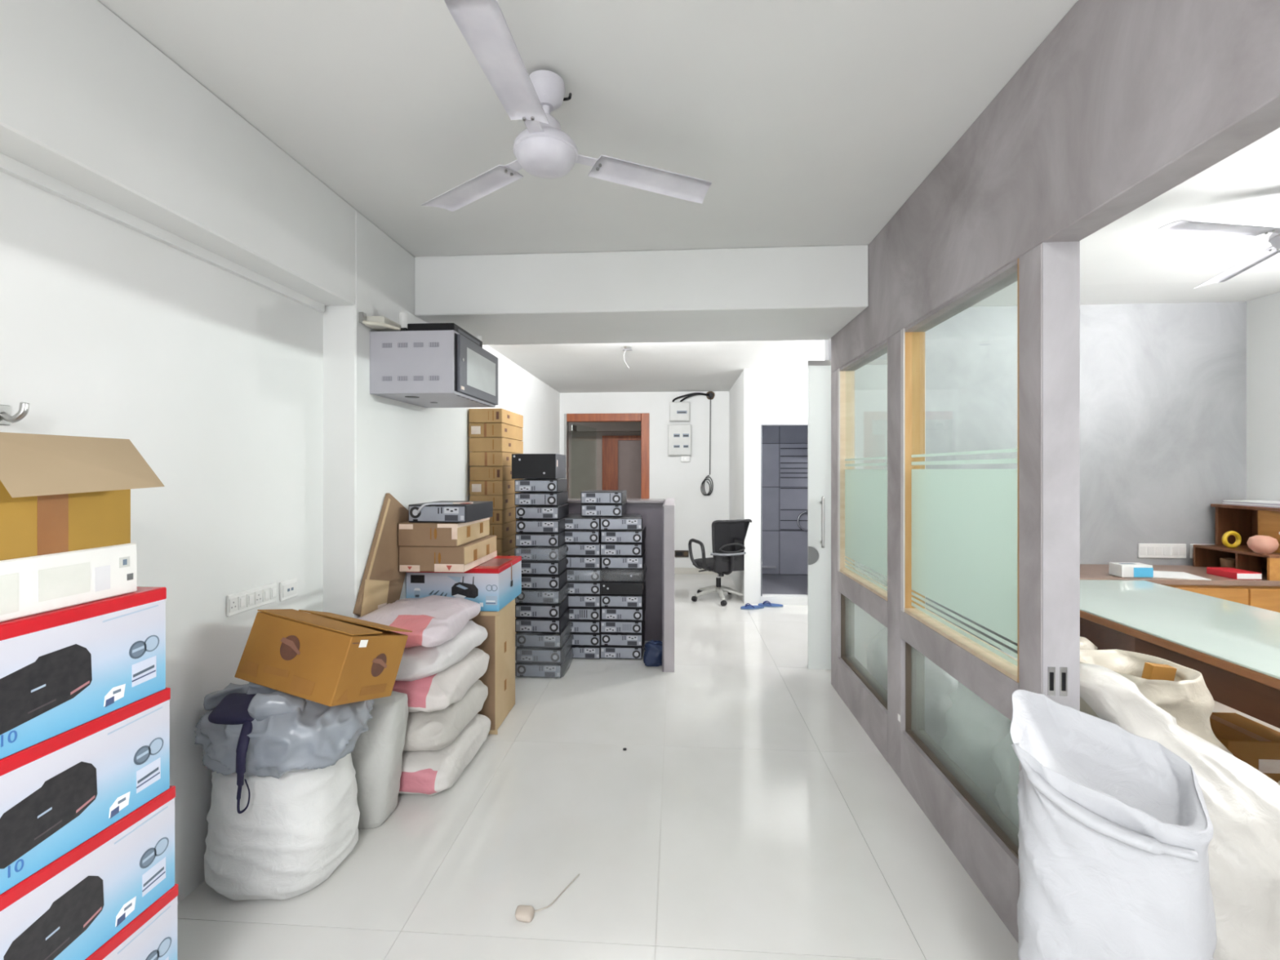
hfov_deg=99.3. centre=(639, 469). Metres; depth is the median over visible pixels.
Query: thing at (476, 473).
carton
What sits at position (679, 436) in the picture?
breaker panel
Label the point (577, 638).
desktop computer
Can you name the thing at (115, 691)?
picture
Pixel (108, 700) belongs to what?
picture
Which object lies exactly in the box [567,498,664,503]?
countertop
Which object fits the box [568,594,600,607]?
desktop computer
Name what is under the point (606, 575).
desktop computer
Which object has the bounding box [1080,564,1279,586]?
countertop
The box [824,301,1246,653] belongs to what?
wall
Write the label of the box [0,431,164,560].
carton
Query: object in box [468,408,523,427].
carton
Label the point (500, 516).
carton
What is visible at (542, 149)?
ceiling fan
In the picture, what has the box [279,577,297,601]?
switch plate
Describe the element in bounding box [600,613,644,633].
desktop computer
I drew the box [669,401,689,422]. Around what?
breaker panel
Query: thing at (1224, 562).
cup
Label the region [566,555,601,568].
desktop computer
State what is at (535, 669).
desktop computer
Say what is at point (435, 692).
sack
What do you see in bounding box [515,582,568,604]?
desktop computer
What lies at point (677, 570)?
baseboard
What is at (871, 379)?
door
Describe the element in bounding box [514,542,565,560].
desktop computer
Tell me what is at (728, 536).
office chair
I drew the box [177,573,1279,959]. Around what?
floor
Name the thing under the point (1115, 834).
woven sack
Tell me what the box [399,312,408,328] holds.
pipe
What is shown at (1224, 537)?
tape roll
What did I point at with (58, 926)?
picture
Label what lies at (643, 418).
door frame
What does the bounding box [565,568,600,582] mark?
desktop computer
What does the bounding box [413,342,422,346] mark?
vent
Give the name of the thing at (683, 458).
switch box
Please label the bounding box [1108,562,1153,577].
tissue box
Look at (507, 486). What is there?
carton
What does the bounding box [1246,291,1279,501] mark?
wall
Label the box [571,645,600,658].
desktop computer
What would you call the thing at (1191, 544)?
socket plate
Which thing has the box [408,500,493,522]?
desktop computer
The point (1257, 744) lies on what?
carton
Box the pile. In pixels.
[1222,500,1279,507]
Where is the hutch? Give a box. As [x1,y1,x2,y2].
[1192,503,1279,580]
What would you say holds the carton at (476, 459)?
on the carton at (476, 473)
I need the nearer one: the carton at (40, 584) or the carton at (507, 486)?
the carton at (40, 584)
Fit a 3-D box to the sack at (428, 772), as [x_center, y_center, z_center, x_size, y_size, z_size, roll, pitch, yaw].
[-1.066,1.349,2.662,0.528,0.201,0.604,0,0,5]
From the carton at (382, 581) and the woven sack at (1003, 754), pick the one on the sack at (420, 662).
the carton at (382, 581)
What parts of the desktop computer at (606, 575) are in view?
panel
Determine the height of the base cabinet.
0.749 m
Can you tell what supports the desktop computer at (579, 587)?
on the desktop computer at (574, 600)
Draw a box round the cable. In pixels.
[671,391,715,495]
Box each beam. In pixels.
[0,0,355,306]
[414,244,868,345]
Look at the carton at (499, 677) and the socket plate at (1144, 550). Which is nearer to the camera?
the carton at (499, 677)
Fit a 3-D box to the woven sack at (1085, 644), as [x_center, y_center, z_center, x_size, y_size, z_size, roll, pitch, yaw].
[1.976,1.113,2.551,0.422,0.673,0.416,0,0,4]
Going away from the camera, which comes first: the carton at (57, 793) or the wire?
the carton at (57, 793)
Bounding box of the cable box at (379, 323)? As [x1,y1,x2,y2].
[358,311,407,331]
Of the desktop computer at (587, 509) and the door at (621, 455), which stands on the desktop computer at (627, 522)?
the desktop computer at (587, 509)
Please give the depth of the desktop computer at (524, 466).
4.04 m
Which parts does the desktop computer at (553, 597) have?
panel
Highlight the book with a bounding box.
[1206,567,1262,579]
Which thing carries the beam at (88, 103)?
attached to the wall at (109, 329)
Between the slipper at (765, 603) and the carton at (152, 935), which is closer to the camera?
the carton at (152, 935)
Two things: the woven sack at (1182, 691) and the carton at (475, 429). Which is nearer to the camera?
the woven sack at (1182, 691)
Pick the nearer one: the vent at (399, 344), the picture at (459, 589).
the vent at (399, 344)
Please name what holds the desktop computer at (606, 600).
on the desktop computer at (606, 613)
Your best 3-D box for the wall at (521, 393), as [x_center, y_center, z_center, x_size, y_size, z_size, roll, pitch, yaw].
[-1.370,0.182,5.798,0.220,2.535,3.810,0,0,4]
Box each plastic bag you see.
[194,681,374,813]
[643,640,662,666]
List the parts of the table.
leg panel, glass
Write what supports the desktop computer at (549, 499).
on the desktop computer at (522, 512)
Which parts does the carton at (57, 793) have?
red lid, info panel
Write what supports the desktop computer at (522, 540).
on the desktop computer at (527, 553)
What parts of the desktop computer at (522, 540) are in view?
panel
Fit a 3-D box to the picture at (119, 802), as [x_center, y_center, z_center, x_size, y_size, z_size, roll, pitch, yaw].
[-1.101,0.708,1.151,0.001,0.032,0.044,0,0,4]
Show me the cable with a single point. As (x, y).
(710, 395)
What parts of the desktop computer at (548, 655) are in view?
panel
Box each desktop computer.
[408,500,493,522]
[511,453,565,479]
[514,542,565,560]
[515,479,567,492]
[515,491,568,506]
[515,503,568,519]
[515,515,567,533]
[515,530,564,546]
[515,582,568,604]
[515,595,568,617]
[515,608,568,632]
[515,620,572,648]
[515,633,573,663]
[515,647,573,677]
[521,555,566,575]
[521,568,567,589]
[563,514,600,529]
[564,529,601,542]
[565,542,600,555]
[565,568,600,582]
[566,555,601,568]
[566,581,600,595]
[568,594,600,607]
[568,607,601,620]
[568,619,600,633]
[571,632,600,646]
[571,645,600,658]
[581,489,626,503]
[581,502,626,516]
[600,514,642,529]
[600,525,645,542]
[600,539,644,555]
[600,549,645,568]
[600,564,647,582]
[600,573,645,595]
[600,585,645,608]
[600,597,645,620]
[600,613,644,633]
[600,621,644,646]
[600,635,644,659]
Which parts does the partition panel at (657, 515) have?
panel, post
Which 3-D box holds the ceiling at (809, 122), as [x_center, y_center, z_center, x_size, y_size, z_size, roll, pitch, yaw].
[1.347,-1.275,0.738,6.310,0.100,7.050,0,0,4]
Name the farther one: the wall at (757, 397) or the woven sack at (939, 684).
the wall at (757, 397)
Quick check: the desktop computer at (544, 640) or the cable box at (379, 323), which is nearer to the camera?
the cable box at (379, 323)
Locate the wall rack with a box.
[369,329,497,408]
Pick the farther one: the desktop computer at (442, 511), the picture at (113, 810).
the desktop computer at (442, 511)
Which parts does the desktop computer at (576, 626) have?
panel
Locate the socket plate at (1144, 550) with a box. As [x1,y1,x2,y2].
[1137,543,1186,558]
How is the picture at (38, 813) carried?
attached to the carton at (57, 793)
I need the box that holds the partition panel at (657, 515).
[565,497,674,671]
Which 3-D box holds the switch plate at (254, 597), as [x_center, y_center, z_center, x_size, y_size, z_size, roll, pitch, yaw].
[-1.515,0.505,2.132,0.016,0.080,0.245,0,0,4]
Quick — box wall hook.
[0,402,29,425]
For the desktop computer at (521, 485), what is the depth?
4.03 m
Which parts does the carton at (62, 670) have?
red lid, info panel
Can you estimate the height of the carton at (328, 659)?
0.348 m
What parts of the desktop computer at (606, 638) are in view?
panel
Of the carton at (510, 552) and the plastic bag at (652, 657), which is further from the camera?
the carton at (510, 552)
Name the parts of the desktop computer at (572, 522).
panel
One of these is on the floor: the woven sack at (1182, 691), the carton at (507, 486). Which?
the woven sack at (1182, 691)
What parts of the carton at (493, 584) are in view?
red lid, info panel, lid panel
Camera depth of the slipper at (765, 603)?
5.74 m
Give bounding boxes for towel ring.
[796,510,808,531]
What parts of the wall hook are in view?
plate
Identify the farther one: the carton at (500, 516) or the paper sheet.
the carton at (500, 516)
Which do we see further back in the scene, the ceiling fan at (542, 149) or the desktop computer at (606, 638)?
the desktop computer at (606, 638)
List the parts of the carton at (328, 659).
printed panel, printed panel, printed panel, printed panel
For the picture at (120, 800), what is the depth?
1.15 m
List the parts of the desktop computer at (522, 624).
panel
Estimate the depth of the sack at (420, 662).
2.42 m
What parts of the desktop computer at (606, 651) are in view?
panel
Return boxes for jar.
[1246,535,1279,553]
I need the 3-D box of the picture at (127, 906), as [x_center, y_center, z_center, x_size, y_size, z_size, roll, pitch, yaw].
[-1.100,0.939,1.168,0.001,0.006,0.016,0,0,4]
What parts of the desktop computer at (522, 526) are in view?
panel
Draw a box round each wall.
[0,171,323,903]
[465,345,559,501]
[560,391,728,568]
[568,422,640,498]
[728,368,808,605]
[762,426,808,595]
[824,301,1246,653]
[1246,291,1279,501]
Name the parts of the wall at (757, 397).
panel, wall panel, wall panel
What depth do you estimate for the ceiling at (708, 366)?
5.49 m
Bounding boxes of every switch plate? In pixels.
[226,582,276,617]
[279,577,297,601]
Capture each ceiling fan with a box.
[421,0,711,211]
[1157,220,1279,288]
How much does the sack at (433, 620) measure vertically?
0.142 m
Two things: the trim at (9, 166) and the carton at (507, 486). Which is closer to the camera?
the trim at (9, 166)
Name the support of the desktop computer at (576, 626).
on the desktop computer at (577, 638)
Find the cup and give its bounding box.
[1219,557,1235,568]
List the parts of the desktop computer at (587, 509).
panel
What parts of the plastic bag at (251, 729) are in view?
cord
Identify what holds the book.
on the countertop
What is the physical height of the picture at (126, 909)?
0.032 m
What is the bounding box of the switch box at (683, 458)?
[680,455,689,462]
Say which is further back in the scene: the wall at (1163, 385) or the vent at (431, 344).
the wall at (1163, 385)
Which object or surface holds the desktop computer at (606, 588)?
on the desktop computer at (606, 600)
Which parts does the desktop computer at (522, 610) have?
panel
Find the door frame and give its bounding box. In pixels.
[760,423,808,595]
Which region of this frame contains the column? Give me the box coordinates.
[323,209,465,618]
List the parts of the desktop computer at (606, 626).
panel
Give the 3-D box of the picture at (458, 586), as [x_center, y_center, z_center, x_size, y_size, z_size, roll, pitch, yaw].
[-0.988,0.651,2.996,0.152,0.130,0.001,0,0,4]
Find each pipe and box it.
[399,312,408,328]
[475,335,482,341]
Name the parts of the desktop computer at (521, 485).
panel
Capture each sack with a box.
[204,752,359,900]
[351,690,408,829]
[355,595,480,648]
[392,647,489,712]
[395,620,487,681]
[398,713,490,795]
[403,680,488,751]
[866,626,887,690]
[924,656,958,749]
[941,649,1017,809]
[991,732,1018,828]
[1009,689,1217,959]
[1080,636,1097,649]
[1080,648,1232,754]
[1080,662,1279,959]
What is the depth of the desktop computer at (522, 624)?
3.84 m
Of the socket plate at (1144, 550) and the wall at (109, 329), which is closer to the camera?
the wall at (109, 329)
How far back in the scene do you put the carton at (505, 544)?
4.35 m
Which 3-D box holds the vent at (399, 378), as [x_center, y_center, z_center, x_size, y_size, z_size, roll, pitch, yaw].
[-1.159,-0.445,2.658,0.048,0.022,0.003,0,0,4]
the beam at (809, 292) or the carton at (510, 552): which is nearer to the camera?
the beam at (809, 292)
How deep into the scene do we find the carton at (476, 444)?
4.27 m
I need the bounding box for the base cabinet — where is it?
[1080,564,1279,612]
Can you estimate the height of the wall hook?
0.056 m
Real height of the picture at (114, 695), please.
0.032 m
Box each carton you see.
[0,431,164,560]
[0,542,137,622]
[0,586,166,759]
[0,687,170,894]
[0,785,175,959]
[84,884,177,959]
[234,608,412,706]
[352,493,408,617]
[398,517,489,546]
[399,535,497,572]
[405,555,521,611]
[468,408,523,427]
[468,422,522,440]
[469,437,523,453]
[469,452,516,466]
[469,466,515,480]
[469,480,517,494]
[469,493,519,509]
[469,598,515,734]
[488,506,516,524]
[488,519,517,538]
[496,533,516,553]
[497,546,516,555]
[1209,711,1279,782]
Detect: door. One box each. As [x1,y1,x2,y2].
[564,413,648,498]
[602,435,640,498]
[807,359,925,669]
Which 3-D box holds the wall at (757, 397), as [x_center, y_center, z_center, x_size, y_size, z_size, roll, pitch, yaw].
[2.189,0.182,6.689,2.015,2.535,1.802,0,0,4]
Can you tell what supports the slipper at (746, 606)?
on the floor
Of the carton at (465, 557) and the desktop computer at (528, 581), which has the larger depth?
the desktop computer at (528, 581)
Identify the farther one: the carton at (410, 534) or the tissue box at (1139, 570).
the tissue box at (1139, 570)
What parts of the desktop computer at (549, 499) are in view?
panel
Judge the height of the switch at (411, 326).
0.052 m
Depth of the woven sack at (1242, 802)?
1.38 m
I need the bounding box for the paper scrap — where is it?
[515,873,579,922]
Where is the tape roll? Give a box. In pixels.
[1221,530,1241,548]
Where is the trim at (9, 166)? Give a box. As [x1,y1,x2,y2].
[0,152,324,312]
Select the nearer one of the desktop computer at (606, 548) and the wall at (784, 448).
the desktop computer at (606, 548)
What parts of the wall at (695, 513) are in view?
wall panel, wall panel, wall panel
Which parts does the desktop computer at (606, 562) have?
panel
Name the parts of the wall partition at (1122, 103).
post, rail, rail, post, rail, rail, post, strike plate, strike plate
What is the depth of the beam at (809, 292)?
3.07 m
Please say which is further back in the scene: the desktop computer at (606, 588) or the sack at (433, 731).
the desktop computer at (606, 588)
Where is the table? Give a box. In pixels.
[1080,579,1279,728]
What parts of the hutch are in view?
panel, panel, panel, door panel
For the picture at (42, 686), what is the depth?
1.01 m
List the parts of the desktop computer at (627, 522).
panel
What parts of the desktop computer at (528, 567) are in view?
panel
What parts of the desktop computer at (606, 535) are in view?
panel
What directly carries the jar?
on the hutch
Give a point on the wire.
(625, 348)
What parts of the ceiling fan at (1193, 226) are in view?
blade, blade, motor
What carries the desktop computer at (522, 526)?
on the desktop computer at (522, 540)
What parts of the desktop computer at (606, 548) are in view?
panel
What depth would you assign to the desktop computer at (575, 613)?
4.16 m
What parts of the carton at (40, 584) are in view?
printed panel, printed panel, printed panel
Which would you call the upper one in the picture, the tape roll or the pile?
the pile
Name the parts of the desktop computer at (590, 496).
panel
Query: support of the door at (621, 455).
in the wall at (585, 443)
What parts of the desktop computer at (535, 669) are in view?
panel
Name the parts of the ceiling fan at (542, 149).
blade, blade, motor, blade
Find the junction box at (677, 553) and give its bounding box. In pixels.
[674,550,688,556]
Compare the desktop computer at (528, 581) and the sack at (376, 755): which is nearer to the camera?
the sack at (376, 755)
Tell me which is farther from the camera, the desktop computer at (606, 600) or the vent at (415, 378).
the desktop computer at (606, 600)
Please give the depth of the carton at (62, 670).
1.07 m
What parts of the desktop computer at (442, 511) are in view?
panel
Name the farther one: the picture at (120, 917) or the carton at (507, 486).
the carton at (507, 486)
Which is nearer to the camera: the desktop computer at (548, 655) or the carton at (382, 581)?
the carton at (382, 581)
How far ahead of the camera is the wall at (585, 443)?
9.38 m
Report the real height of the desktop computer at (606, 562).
0.093 m
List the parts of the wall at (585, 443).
cornice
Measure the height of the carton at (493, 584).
0.236 m
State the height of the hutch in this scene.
0.452 m
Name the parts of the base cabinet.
drawer, drawer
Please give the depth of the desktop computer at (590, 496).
4.22 m
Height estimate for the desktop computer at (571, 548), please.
0.093 m
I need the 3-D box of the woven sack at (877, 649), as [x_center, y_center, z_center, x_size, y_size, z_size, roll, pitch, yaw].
[1.570,1.185,3.255,0.438,0.530,0.412,0,0,4]
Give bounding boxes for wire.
[622,346,632,368]
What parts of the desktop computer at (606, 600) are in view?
panel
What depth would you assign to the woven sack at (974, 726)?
2.17 m
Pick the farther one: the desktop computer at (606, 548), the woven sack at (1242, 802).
the desktop computer at (606, 548)
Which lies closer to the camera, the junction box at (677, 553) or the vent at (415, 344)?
the vent at (415, 344)
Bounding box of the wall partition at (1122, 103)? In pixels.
[831,0,1279,943]
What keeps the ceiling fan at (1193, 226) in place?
hanging from the ceiling at (809, 122)
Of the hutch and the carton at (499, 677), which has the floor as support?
the carton at (499, 677)
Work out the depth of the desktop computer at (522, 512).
3.99 m
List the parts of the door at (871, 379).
pull handle, rail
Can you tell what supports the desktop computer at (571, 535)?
on the desktop computer at (571, 548)
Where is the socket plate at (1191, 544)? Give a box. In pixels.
[1190,543,1208,558]
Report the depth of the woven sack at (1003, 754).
1.92 m
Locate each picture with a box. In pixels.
[0,644,92,734]
[0,761,97,868]
[3,875,103,959]
[103,684,125,706]
[104,696,114,706]
[108,791,130,818]
[109,805,119,818]
[112,688,120,694]
[115,896,136,926]
[115,912,125,927]
[117,797,125,804]
[124,902,132,911]
[447,575,474,598]
[451,582,478,598]
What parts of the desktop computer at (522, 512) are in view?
panel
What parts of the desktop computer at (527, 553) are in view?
panel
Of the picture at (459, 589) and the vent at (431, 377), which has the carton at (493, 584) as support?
the picture at (459, 589)
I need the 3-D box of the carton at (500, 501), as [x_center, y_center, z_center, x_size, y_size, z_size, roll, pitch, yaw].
[-1.188,0.258,4.556,0.267,0.110,0.581,0,0,4]
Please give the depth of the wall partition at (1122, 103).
1.75 m
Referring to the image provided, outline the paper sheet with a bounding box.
[1153,570,1211,580]
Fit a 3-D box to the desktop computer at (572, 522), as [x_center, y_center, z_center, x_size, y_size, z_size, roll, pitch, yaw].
[-0.457,0.416,4.347,0.322,0.093,0.376,0,0,3]
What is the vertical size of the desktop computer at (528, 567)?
0.093 m
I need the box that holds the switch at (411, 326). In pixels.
[407,322,482,347]
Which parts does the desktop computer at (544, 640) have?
panel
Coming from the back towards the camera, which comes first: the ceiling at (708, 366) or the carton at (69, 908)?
the ceiling at (708, 366)
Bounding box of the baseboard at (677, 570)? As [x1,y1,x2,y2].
[674,567,717,574]
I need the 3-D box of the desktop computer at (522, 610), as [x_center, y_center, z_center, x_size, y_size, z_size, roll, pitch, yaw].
[-0.717,1.008,4.045,0.322,0.093,0.376,0,0,4]
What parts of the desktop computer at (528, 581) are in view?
panel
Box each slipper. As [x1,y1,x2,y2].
[740,603,764,609]
[758,600,782,607]
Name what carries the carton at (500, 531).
on the carton at (505, 544)
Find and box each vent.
[382,342,391,347]
[382,376,391,381]
[397,342,407,347]
[397,376,407,380]
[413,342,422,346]
[413,376,422,380]
[429,342,439,346]
[429,375,439,380]
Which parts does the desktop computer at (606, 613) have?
panel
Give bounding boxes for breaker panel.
[667,424,691,455]
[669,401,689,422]
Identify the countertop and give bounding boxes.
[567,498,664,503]
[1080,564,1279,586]
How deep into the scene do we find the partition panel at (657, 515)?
4.60 m
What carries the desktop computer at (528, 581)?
on the desktop computer at (553, 597)
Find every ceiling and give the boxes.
[97,0,1279,306]
[488,339,824,392]
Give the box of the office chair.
[688,519,751,605]
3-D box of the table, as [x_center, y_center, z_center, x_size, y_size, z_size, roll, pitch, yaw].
[2.636,1.075,2.055,0.930,0.749,2.850,0,0,4]
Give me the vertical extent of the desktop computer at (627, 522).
0.093 m
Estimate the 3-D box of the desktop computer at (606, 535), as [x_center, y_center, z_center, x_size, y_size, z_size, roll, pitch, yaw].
[-0.127,0.515,4.340,0.322,0.093,0.377,0,0,4]
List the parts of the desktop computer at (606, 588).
panel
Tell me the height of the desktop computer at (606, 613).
0.093 m
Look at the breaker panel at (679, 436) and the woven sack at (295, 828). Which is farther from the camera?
the breaker panel at (679, 436)

